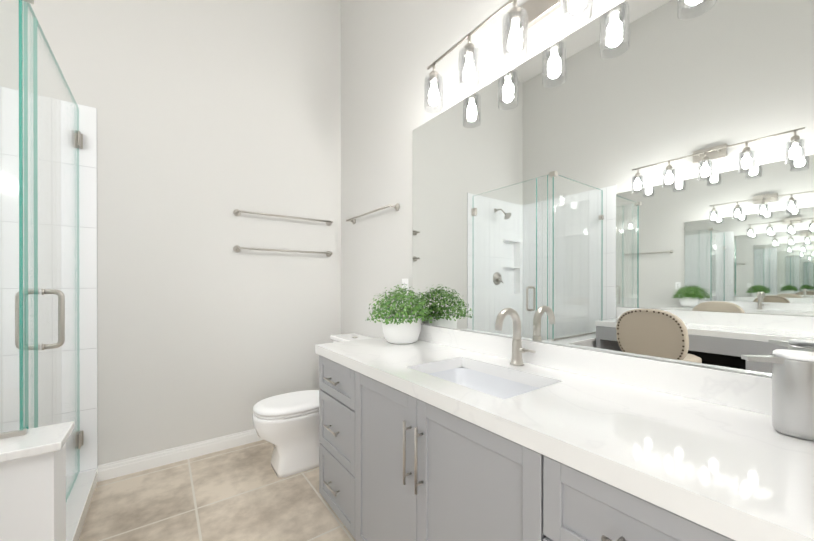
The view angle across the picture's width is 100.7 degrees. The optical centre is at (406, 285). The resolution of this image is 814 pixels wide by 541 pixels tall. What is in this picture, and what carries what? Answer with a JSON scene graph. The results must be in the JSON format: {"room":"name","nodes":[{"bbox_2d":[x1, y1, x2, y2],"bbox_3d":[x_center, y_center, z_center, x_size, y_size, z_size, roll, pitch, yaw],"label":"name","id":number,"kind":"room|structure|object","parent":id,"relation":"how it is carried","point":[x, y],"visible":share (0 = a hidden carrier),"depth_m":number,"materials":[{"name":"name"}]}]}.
{"room":"bathroom","nodes":[
{"label":"bathroom","id":0,"kind":"room"},
{"bbox_2d":[0,0,340,464],"bbox_3d":[-1.786,-0.802,2.371,2.795,4.100,0.150,0,0,-36],"label":"wall","id":1,"kind":"structure","parent":0,"point":[212,115],"depth_m":2.48,"materials":[{"name":"white paint"}]},
{"bbox_2d":[0,86,97,475],"bbox_3d":[-2.443,0.065,1.857,1.106,2.370,0.110,0,0,-36],"label":"tiled wall","id":2,"kind":"structure","parent":1,"relation":"attached to","point":[88,346],"depth_m":2.02,"materials":[{"name":"white tile"}]},
{"bbox_2d":[97,429,262,481],"bbox_3d":[-1.287,1.198,2.637,1.679,0.100,0.015,0,0,-36],"label":"baseboard","id":3,"kind":"structure","parent":1,"relation":"attached to","point":[115,469],"depth_m":2.37,"materials":[{"name":"white wood"}]},
{"bbox_2d":[233,209,332,225],"bbox_3d":[-0.993,-0.562,2.806,0.802,0.052,0.078,0,0,-36],"label":"towel rail","id":4,"kind":"object","parent":1,"relation":"attached to","point":[236,212],"visible":1,"depth_m":2.73,"materials":[{"name":"silver metal"}]},
{"bbox_2d":[233,245,332,256],"bbox_3d":[-0.993,-0.282,2.807,0.802,0.052,0.078,0,0,-36],"label":"towel rail","id":5,"kind":"object","parent":1,"relation":"attached to","point":[236,248],"visible":1,"depth_m":2.73,"materials":[{"name":"silver metal"}]},
{"bbox_2d":[78,440,355,540],"bbox_3d":[-0.403,1.302,0.476,3.095,0.100,4.850,0,0,-36],"label":"floor","id":6,"kind":"structure","parent":0,"point":[245,492],"depth_m":1.92,"materials":[{"name":"tile"}]},
{"bbox_2d":[0,421,73,540],"bbox_3d":[-1.737,0.899,0.928,1.152,0.705,0.227,0,0,-36],"label":"wall","id":7,"kind":"structure","parent":6,"relation":"on","point":[32,484],"depth_m":1.16,"materials":[{"name":"white paint"}]},
{"bbox_2d":[66,469,96,540],"bbox_3d":[-1.729,1.207,1.677,0.166,0.085,1.025,0,0,-36],"label":"sill","id":8,"kind":"structure","parent":7,"relation":"attached to","point":[79,499],"depth_m":1.82,"materials":[{"name":"stone"}]},
{"bbox_2d":[0,0,83,501],"bbox_3d":[-2.095,0.028,1.368,1.092,2.259,1.089,0,0,-36],"label":"glass wall","id":9,"kind":"structure","parent":8,"relation":"on","point":[76,138],"depth_m":1.46,"materials":[{"name":"clear glass"}]},
{"bbox_2d":[252,333,371,477],"bbox_3d":[-0.656,0.825,2.437,0.851,0.847,0.450,0,0,-36],"label":"toilet","id":10,"kind":"object","parent":6,"relation":"on","point":[286,425],"visible":0.48,"depth_m":2.22,"materials":[{"name":"white ceramic"}]},
{"bbox_2d":[315,352,758,540],"bbox_3d":[0.466,0.826,1.111,0.638,0.850,2.555,0,0,-36],"label":"bathroom vanity","id":11,"kind":"object","parent":6,"relation":"on","point":[434,433],"depth_m":1.09,"materials":[{"name":"grey"}]},
{"bbox_2d":[315,337,813,540],"bbox_3d":[0.474,0.376,1.116,0.618,0.050,2.595,0,0,-36],"label":"countertop","id":12,"kind":"structure","parent":11,"relation":"on","point":[723,464],"depth_m":0.81,"materials":[{"name":"white stone"}]},
{"bbox_2d":[367,284,435,343],"bbox_3d":[-0.069,0.171,2.043,0.350,0.355,0.433,0,0,-36],"label":"plant","id":13,"kind":"object","parent":12,"relation":"on","point":[404,327],"visible":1,"depth_m":1.97,"materials":[{"name":"green plant"}]},
{"bbox_2d":[435,364,534,395],"bbox_3d":[0.284,0.473,1.342,0.346,0.168,0.523,0,0,-36],"label":"sink","id":14,"kind":"object","parent":12,"relation":"in","point":[501,384],"depth_m":1.54,"materials":[{"name":"white ceramic"}]},
{"bbox_2d":[495,308,535,365],"bbox_3d":[0.460,0.223,1.428,0.169,0.252,0.125,0,0,-36],"label":"faucet","id":15,"kind":"object","parent":12,"relation":"on","point":[518,350],"visible":1,"depth_m":1.47,"materials":[{"name":"silver metal"}]},
{"bbox_2d":[741,349,813,440],"bbox_3d":[0.893,0.255,0.800,0.113,0.193,0.132,0,0,-36],"label":"soap dispenser","id":16,"kind":"object","parent":12,"relation":"on","point":[792,393],"visible":1,"depth_m":0.78,"materials":[{"name":"silver metal"}]},
{"bbox_2d":[341,0,769,376],"bbox_3d":[0.787,-0.799,1.338,0.150,4.100,4.850,0,0,-36],"label":"wall","id":17,"kind":"structure","parent":0,"point":[392,51],"depth_m":2.46,"materials":[{"name":"white paint"}]},
{"bbox_2d":[346,203,399,223],"bbox_3d":[-0.292,-0.552,2.624,0.079,0.052,0.712,0,0,-36],"label":"towel rail","id":18,"kind":"object","parent":17,"relation":"attached to","point":[396,206],"visible":1,"depth_m":2.50,"materials":[{"name":"silver metal"}]},
{"bbox_2d":[402,279,407,294],"bbox_3d":[-0.013,0.014,2.303,0.006,0.116,0.072,0,0,-36],"label":"electrical outlet","id":19,"kind":"object","parent":17,"relation":"attached to","point":[405,283],"visible":0.56,"depth_m":2.30,"materials":[{"name":"white plastic"}]},
{"bbox_2d":[424,0,593,113],"bbox_3d":[0.492,-1.112,1.438,0.206,0.315,1.144,0,0,-36],"label":"sconce","id":20,"kind":"object","parent":17,"relation":"attached to","point":[525,17],"visible":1,"depth_m":1.46,"materials":[{"name":"glass"}]},
{"bbox_2d":[418,324,771,415],"bbox_3d":[0.753,0.301,1.239,0.022,0.100,2.465,0,0,-36],"label":"backsplash","id":21,"kind":"structure","parent":17,"relation":"attached to","point":[752,392],"depth_m":1.17,"materials":[{"name":"white stone"}]},
{"bbox_2d":[413,0,813,376],"bbox_3d":[0.750,-0.385,1.255,0.006,1.268,2.418,0,0,-36],"label":"mirror","id":22,"kind":"object","parent":17,"relation":"attached to","point":[631,177],"visible":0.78,"depth_m":1.17,"materials":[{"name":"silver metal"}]}
]}

